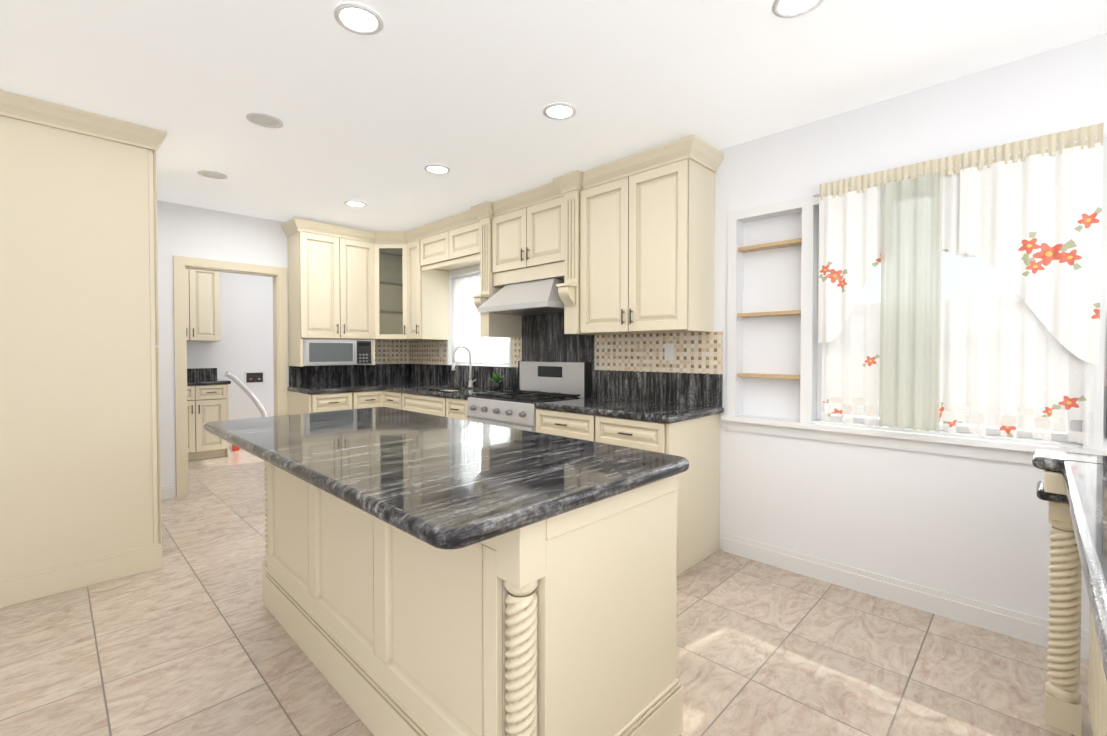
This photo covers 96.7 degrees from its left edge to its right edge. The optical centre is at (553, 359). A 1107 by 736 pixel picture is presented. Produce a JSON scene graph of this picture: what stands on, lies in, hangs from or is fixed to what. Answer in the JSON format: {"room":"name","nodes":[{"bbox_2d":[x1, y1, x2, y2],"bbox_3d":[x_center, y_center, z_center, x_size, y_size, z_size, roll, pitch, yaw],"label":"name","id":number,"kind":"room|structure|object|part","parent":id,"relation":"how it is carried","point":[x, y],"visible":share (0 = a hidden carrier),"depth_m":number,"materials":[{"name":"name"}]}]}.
{"room":"kitchen","nodes":[
{"label":"kitchen","id":0,"kind":"room"},
{"bbox_2d":[187,272,273,419],"bbox_3d":[-4.488,-0.115,6.318,0.150,2.560,3.300,1,1,44],"label":"wall","id":1,"kind":"structure","parent":0,"point":[242,346],"depth_m":6.56,"materials":[{"name":"white paint"}]},
{"bbox_2d":[186,269,220,340],"bbox_3d":[-4.481,-0.733,5.955,0.348,1.008,0.694,1,1,44],"label":"upper cabinet","id":2,"kind":"object","parent":1,"relation":"attached to","point":[202,287],"depth_m":5.96,"materials":[{"name":"beige wood"}]},
{"bbox_2d":[244,371,264,383],"bbox_3d":[-4.038,0.239,6.653,0.030,0.170,0.240,1,1,44],"label":"washer outlet box","id":3,"kind":"object","parent":1,"relation":"attached to","point":[254,377],"visible":1,"depth_m":6.66,"materials":[{"name":"white plastic"}]},
{"bbox_2d":[156,200,406,485],"bbox_3d":[-3.335,-0.081,4.330,0.120,2.560,4.470,1,1,44],"label":"wall","id":4,"kind":"structure","parent":0,"point":[191,231],"depth_m":4.33,"materials":[{"name":"white paint"}]},
{"bbox_2d":[161,484,175,499],"bbox_3d":[-3.402,1.144,4.185,0.013,0.115,0.300,1,1,44],"label":"baseboard","id":5,"kind":"structure","parent":4,"relation":"attached to","point":[169,491],"depth_m":4.25,"materials":[{"name":"white wood"}]},
{"bbox_2d":[173,255,287,496],"bbox_3d":[-3.027,0.141,4.649,0.152,2.105,0.900,1,1,44],"label":"door frame","id":6,"kind":"structure","parent":4,"relation":"attached to","point":[181,264],"depth_m":4.36,"materials":[{"name":"beige wood"}]},
{"bbox_2d":[285,218,344,365],"bbox_3d":[-2.373,-0.643,4.966,0.348,1.394,0.458,1,1,44],"label":"upper cabinet","id":7,"kind":"object","parent":4,"relation":"attached to","point":[316,254],"depth_m":4.82,"materials":[{"name":"beige wood"}]},
{"bbox_2d":[303,339,371,365],"bbox_3d":[-2.262,-0.079,5.072,0.360,0.262,0.682,1,1,44],"label":"microwave","id":8,"kind":"object","parent":7,"relation":"in","point":[316,352],"depth_m":4.95,"materials":[{"name":"silver metal"}]},
{"bbox_2d":[345,226,384,365],"bbox_3d":[-2.094,-0.648,5.228,0.380,1.394,0.353,1,1,44],"label":"upper cabinet","id":9,"kind":"object","parent":4,"relation":"attached to","point":[362,247],"depth_m":5.12,"materials":[{"name":"beige wood"}]},
{"bbox_2d":[0,448,1092,735],"bbox_3d":[-1.595,1.256,2.756,9.300,0.060,4.620,1,1,44],"label":"floor","id":10,"kind":"structure","parent":0,"point":[190,637],"depth_m":2.04,"materials":[{"name":"tile"}]},
{"bbox_2d":[0,90,166,607],"bbox_3d":[-3.136,-0.043,2.488,0.740,2.548,1.806,1,1,44],"label":"tall cabinet","id":11,"kind":"object","parent":10,"relation":"on","point":[80,482],"visible":1,"depth_m":2.63,"materials":[{"name":"beige wood"}]},
{"bbox_2d":[187,385,228,460],"bbox_3d":[-4.379,0.732,5.892,0.618,0.880,0.713,1,1,44],"label":"base cabinet","id":12,"kind":"object","parent":10,"relation":"on","point":[207,396],"depth_m":5.77,"materials":[{"name":"beige wood"}]},
{"bbox_2d":[187,377,229,384],"bbox_3d":[-4.567,0.275,5.681,0.633,0.042,1.310,1,1,44],"label":"countertop","id":13,"kind":"structure","parent":12,"relation":"on","point":[201,380],"depth_m":5.84,"materials":[{"name":"black stone"}]},
{"bbox_2d":[232,444,239,450],"bbox_3d":[-4.096,1.038,6.346,0.082,0.250,0.084,1,1,44],"label":"bottle","id":14,"kind":"object","parent":10,"relation":"on","point":[235,448],"visible":0.35,"depth_m":6.31,"materials":[{"name":"red plastic"}]},
{"bbox_2d":[224,371,266,416],"bbox_3d":[-3.992,0.632,6.434,0.077,0.996,0.588,0,1,26],"label":"hose","id":15,"kind":"object","parent":10,"relation":"on","point":[247,391],"visible":0.69,"depth_m":6.42,"materials":[{"name":"white"}]},
{"bbox_2d":[287,390,344,414],"bbox_3d":[-2.287,0.750,4.885,0.618,0.880,0.463,1,1,44],"label":"base cabinet","id":16,"kind":"object","parent":10,"relation":"on","point":[298,402],"depth_m":4.64,"materials":[{"name":"beige wood"}]},
{"bbox_2d":[287,382,416,393],"bbox_3d":[-1.973,0.283,5.187,0.633,0.042,1.346,1,1,44],"label":"countertop","id":17,"kind":"structure","parent":16,"relation":"on","point":[341,387],"depth_m":4.93,"materials":[{"name":"black stone"}]},
{"bbox_2d":[345,390,380,409],"bbox_3d":[-2.062,0.746,5.083,0.663,0.880,0.395,1,1,44],"label":"base cabinet","id":18,"kind":"object","parent":10,"relation":"on","point":[354,399],"depth_m":4.85,"materials":[{"name":"beige wood"}]},
{"bbox_2d":[381,382,505,401],"bbox_3d":[-0.991,0.292,4.709,1.440,0.042,0.656,1,1,44],"label":"countertop","id":19,"kind":"structure","parent":18,"relation":"on","point":[430,389],"depth_m":4.67,"materials":[{"name":"black stone"}]},
{"bbox_2d":[449,346,476,385],"bbox_3d":[-0.868,0.063,4.797,0.118,0.412,0.247,1,1,44],"label":"faucet","id":20,"kind":"object","parent":19,"relation":"on","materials":[{"name":"silver metal"}]},
{"bbox_2d":[489,372,506,389],"bbox_3d":[-0.510,0.190,4.502,0.144,0.166,0.152,1,1,44],"label":"plant pot","id":21,"kind":"object","parent":19,"relation":"on","point":[496,384],"visible":1,"depth_m":4.47,"materials":[{"name":"grey"}]},
{"bbox_2d":[381,390,404,409],"bbox_3d":[-1.374,0.746,5.073,0.465,0.880,0.683,1,1,44],"label":"base cabinet","id":22,"kind":"object","parent":10,"relation":"on","point":[395,399],"depth_m":4.85,"materials":[{"name":"beige wood"}]},
{"bbox_2d":[405,394,436,415],"bbox_3d":[-0.994,0.752,4.732,0.815,0.880,0.638,1,1,44],"label":"base cabinet","id":23,"kind":"object","parent":10,"relation":"on","point":[418,403],"depth_m":4.50,"materials":[{"name":"beige wood"}]},
{"bbox_2d":[437,398,468,420],"bbox_3d":[-0.609,0.759,4.356,0.390,0.880,0.638,1,1,44],"label":"base cabinet","id":24,"kind":"object","parent":10,"relation":"on","point":[453,408],"depth_m":4.15,"materials":[{"name":"beige wood"}]},
{"bbox_2d":[262,467,682,735],"bbox_3d":[-0.540,0.798,2.090,2.022,0.878,0.746,1,1,44],"label":"kitchen island","id":25,"kind":"object","parent":10,"relation":"on","point":[427,575],"depth_m":1.45,"materials":[{"name":"beige wood"}]},
{"bbox_2d":[204,407,689,558],"bbox_3d":[-0.641,0.337,2.040,2.164,0.042,0.968,1,1,44],"label":"island countertop","id":26,"kind":"structure","parent":25,"relation":"on","point":[449,487],"depth_m":1.50,"materials":[{"name":"black stone"}]},
{"bbox_2d":[466,361,590,431],"bbox_3d":[-0.221,0.611,3.907,0.784,1.190,0.685,1,1,44],"label":"range","id":27,"kind":"object","parent":10,"relation":"on","point":[538,382],"visible":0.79,"depth_m":3.87,"materials":[{"name":"silver metal"}]},
{"bbox_2d":[536,410,584,439],"bbox_3d":[0.309,0.774,3.458,0.600,0.880,0.638,1,1,44],"label":"base cabinet","id":28,"kind":"object","parent":10,"relation":"on","point":[552,422],"depth_m":3.27,"materials":[{"name":"beige wood"}]},
{"bbox_2d":[585,414,719,575],"bbox_3d":[0.639,0.780,3.135,0.583,0.880,0.638,1,1,44],"label":"base cabinet","id":29,"kind":"object","parent":10,"relation":"on","point":[697,441],"depth_m":2.93,"materials":[{"name":"beige wood"}]},
{"bbox_2d":[534,394,723,425],"bbox_3d":[0.475,0.316,3.276,1.080,0.042,0.656,1,1,44],"label":"countertop","id":30,"kind":"structure","parent":29,"relation":"on","point":[635,409],"depth_m":3.08,"materials":[{"name":"black stone"}]},
{"bbox_2d":[1088,637,1106,735],"bbox_3d":[1.152,0.824,0.594,0.559,0.878,2.080,1,1,44],"label":"base cabinet","id":31,"kind":"object","parent":10,"relation":"on","point":[1095,702],"depth_m":1.45,"materials":[{"name":"wood"}]},
{"bbox_2d":[1032,449,1106,716],"bbox_3d":[1.196,0.361,0.675,0.780,0.042,2.370,1,1,44],"label":"countertop","id":32,"kind":"structure","parent":31,"relation":"on","point":[1083,477],"depth_m":1.18,"materials":[{"name":"stone"}]},
{"bbox_2d":[0,0,1106,231],"bbox_3d":[-0.798,-1.360,1.932,7.070,0.080,4.620,1,1,44],"label":"ceiling","id":33,"kind":"structure","parent":0,"point":[466,92],"depth_m":2.30,"materials":[{"name":"white paint"}]},
{"bbox_2d":[197,170,227,178],"bbox_3d":[-2.474,-1.342,3.572,0.180,0.010,0.180,1,1,44],"label":"recessed light","id":34,"kind":"object","parent":33,"relation":"in","point":[211,174],"visible":1,"depth_m":3.56,"materials":[{"name":"white"}]},
{"bbox_2d":[246,112,282,127],"bbox_3d":[-1.602,-1.328,2.733,0.180,0.010,0.180,1,1,44],"label":"recessed light","id":35,"kind":"object","parent":33,"relation":"in","point":[263,120],"visible":1,"depth_m":2.73,"materials":[{"name":"white"}]},
{"bbox_2d":[345,200,366,206],"bbox_3d":[-1.718,-1.354,4.273,0.180,0.010,0.180,1,1,44],"label":"recessed light","id":36,"kind":"object","parent":33,"relation":"in","point":[353,203],"visible":0.94,"depth_m":4.26,"materials":[{"name":"white"}]},
{"bbox_2d":[334,3,383,34],"bbox_3d":[-0.751,-1.314,1.901,0.180,0.010,0.180,1,1,44],"label":"recessed light","id":37,"kind":"object","parent":33,"relation":"in","point":[357,18],"visible":1,"depth_m":1.89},
{"bbox_2d":[424,164,449,173],"bbox_3d":[-0.818,-1.340,3.463,0.180,0.010,0.180,1,1,44],"label":"recessed light","id":38,"kind":"object","parent":33,"relation":"in","point":[436,168],"visible":1,"depth_m":3.46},
{"bbox_2d":[543,103,575,119],"bbox_3d":[0.032,-1.326,2.631,0.180,0.010,0.180,1,1,44],"label":"recessed light","id":39,"kind":"object","parent":33,"relation":"in","point":[558,111],"visible":1,"depth_m":2.63,"materials":[{"name":"white"}]},
{"bbox_2d":[772,0,823,17],"bbox_3d":[0.897,-1.312,1.799,0.180,0.010,0.180,1,1,44],"label":"recessed light","id":40,"kind":"object","parent":33,"relation":"in","point":[788,8],"visible":1,"depth_m":1.83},
{"bbox_2d":[449,33,1106,630],"bbox_3d":[0.765,-0.068,3.552,7.070,2.560,0.150,1,1,44],"label":"wall","id":41,"kind":"structure","parent":0,"point":[975,529],"depth_m":2.57,"materials":[{"name":"white paint"}]},
{"bbox_2d":[401,226,448,341],"bbox_3d":[-1.364,-0.781,5.248,0.313,1.128,0.380,1,1,44],"label":"upper cabinet","id":42,"kind":"object","parent":41,"relation":"attached to","point":[424,293],"depth_m":5.16,"materials":[{"name":"beige wood"}]},
{"bbox_3d":[-1.723,-0.731,5.455,0.593,1.020,0.589,1,1,44],"label":"corner glass","id":43,"kind":"part","parent":42,"relation":"part of","materials":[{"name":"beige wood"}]},
{"bbox_2d":[421,218,468,269],"bbox_3d":[-1.032,-1.146,4.940,0.584,0.388,0.348,1,1,44],"label":"upper cabinet","id":44,"kind":"object","parent":41,"relation":"attached to","point":[432,234],"depth_m":4.86,"materials":[{"name":"beige wood"}]},
{"bbox_2d":[445,206,488,265],"bbox_3d":[-0.702,-1.140,4.617,0.583,0.388,0.348,1,1,44],"label":"upper cabinet","id":45,"kind":"object","parent":41,"relation":"attached to","point":[467,232],"depth_m":4.45,"materials":[{"name":"beige wood"}]},
{"bbox_3d":[-0.810,-1.270,3.993,3.928,0.108,1.388,1,1,44],"label":"crown","id":46,"kind":"part","parent":45,"relation":"part of","materials":[{"name":"beige wood"}]},
{"bbox_2d":[452,273,508,362],"bbox_3d":[-0.736,-0.424,4.958,0.990,0.905,0.032,1,1,44],"label":"curtain","id":47,"kind":"object","parent":41,"relation":"hanging from","point":[465,321],"visible":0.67,"depth_m":5.09,"materials":[{"name":"white fabric"}]},
{"bbox_2d":[455,273,508,364],"bbox_3d":[-0.690,-0.424,5.004,1.008,0.936,0.050,1,1,44],"label":"window","id":48,"kind":"structure","parent":41,"relation":"in","point":[480,362],"depth_m":5.01,"materials":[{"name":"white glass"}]},
{"bbox_2d":[477,254,576,313],"bbox_3d":[-0.160,-0.582,3.963,0.820,0.305,0.496,1,1,44],"label":"upper cabinet","id":49,"kind":"object","parent":41,"relation":"attached to","point":[530,285],"depth_m":3.81,"materials":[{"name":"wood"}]},
{"bbox_2d":[478,278,563,315],"bbox_3d":[-0.161,-0.507,3.964,0.820,0.240,0.496,1,1,44],"label":"range hood","id":50,"kind":"object","parent":49,"relation":"attached to","point":[527,296],"depth_m":3.83,"materials":[{"name":"silver metal"}]},
{"bbox_2d":[489,178,576,265],"bbox_3d":[-0.093,-1.030,4.024,0.880,0.588,0.348,1,1,44],"label":"upper cabinet","id":51,"kind":"object","parent":41,"relation":"attached to","point":[540,220],"depth_m":3.82,"materials":[{"name":"beige wood"}]},
{"bbox_2d":[577,136,716,337],"bbox_3d":[0.611,-0.748,3.340,0.850,1.128,0.348,1,1,44],"label":"upper cabinet","id":52,"kind":"object","parent":41,"relation":"attached to","point":[607,270],"depth_m":3.13,"materials":[{"name":"beige wood"}]},
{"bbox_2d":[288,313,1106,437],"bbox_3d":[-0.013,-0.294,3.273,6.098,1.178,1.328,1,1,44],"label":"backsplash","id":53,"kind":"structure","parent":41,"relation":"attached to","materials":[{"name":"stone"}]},
{"bbox_2d":[737,238,801,378],"bbox_3d":[1.314,-0.295,2.973,0.378,0.805,0.092,1,1,44],"label":"shelf niche","id":54,"kind":"object","parent":41,"relation":"attached to","point":[774,245],"visible":0.79,"depth_m":2.95,"materials":[{"name":"brown wood"}]},
{"bbox_2d":[723,533,1088,659],"bbox_3d":[1.730,1.173,2.511,1.805,0.115,0.017,1,1,44],"label":"baseboard","id":55,"kind":"structure","parent":41,"relation":"attached to","point":[1014,624],"depth_m":2.46,"materials":[{"name":"white wood"}]},
{"bbox_2d":[721,138,1106,464],"bbox_3d":[1.702,-0.234,2.584,1.630,1.365,0.180,1,1,44],"label":"window","id":56,"kind":"structure","parent":41,"relation":"in","point":[821,406],"depth_m":2.64,"materials":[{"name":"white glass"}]},
{"bbox_2d":[813,122,1106,445],"bbox_3d":[1.803,-0.298,2.311,1.085,1.287,0.090,1,1,44],"label":"curtain","id":57,"kind":"object","parent":56,"relation":"hanging from","point":[912,349],"visible":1,"depth_m":2.23,"materials":[{"name":"fabric"}]},
{"label":"outside","id":58,"kind":"structure","parent":0,"visible":0},
{"bbox_2d":[461,278,508,365],"bbox_3d":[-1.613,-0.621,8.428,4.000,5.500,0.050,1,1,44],"label":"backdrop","id":59,"kind":"structure","parent":58,"point":[480,350],"depth_m":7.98,"materials":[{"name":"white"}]},
{"bbox_2d":[828,250,1065,432],"bbox_3d":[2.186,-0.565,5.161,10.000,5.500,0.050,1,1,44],"label":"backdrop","id":60,"kind":"structure","parent":58,"point":[969,286],"depth_m":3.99,"materials":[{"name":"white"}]}
]}

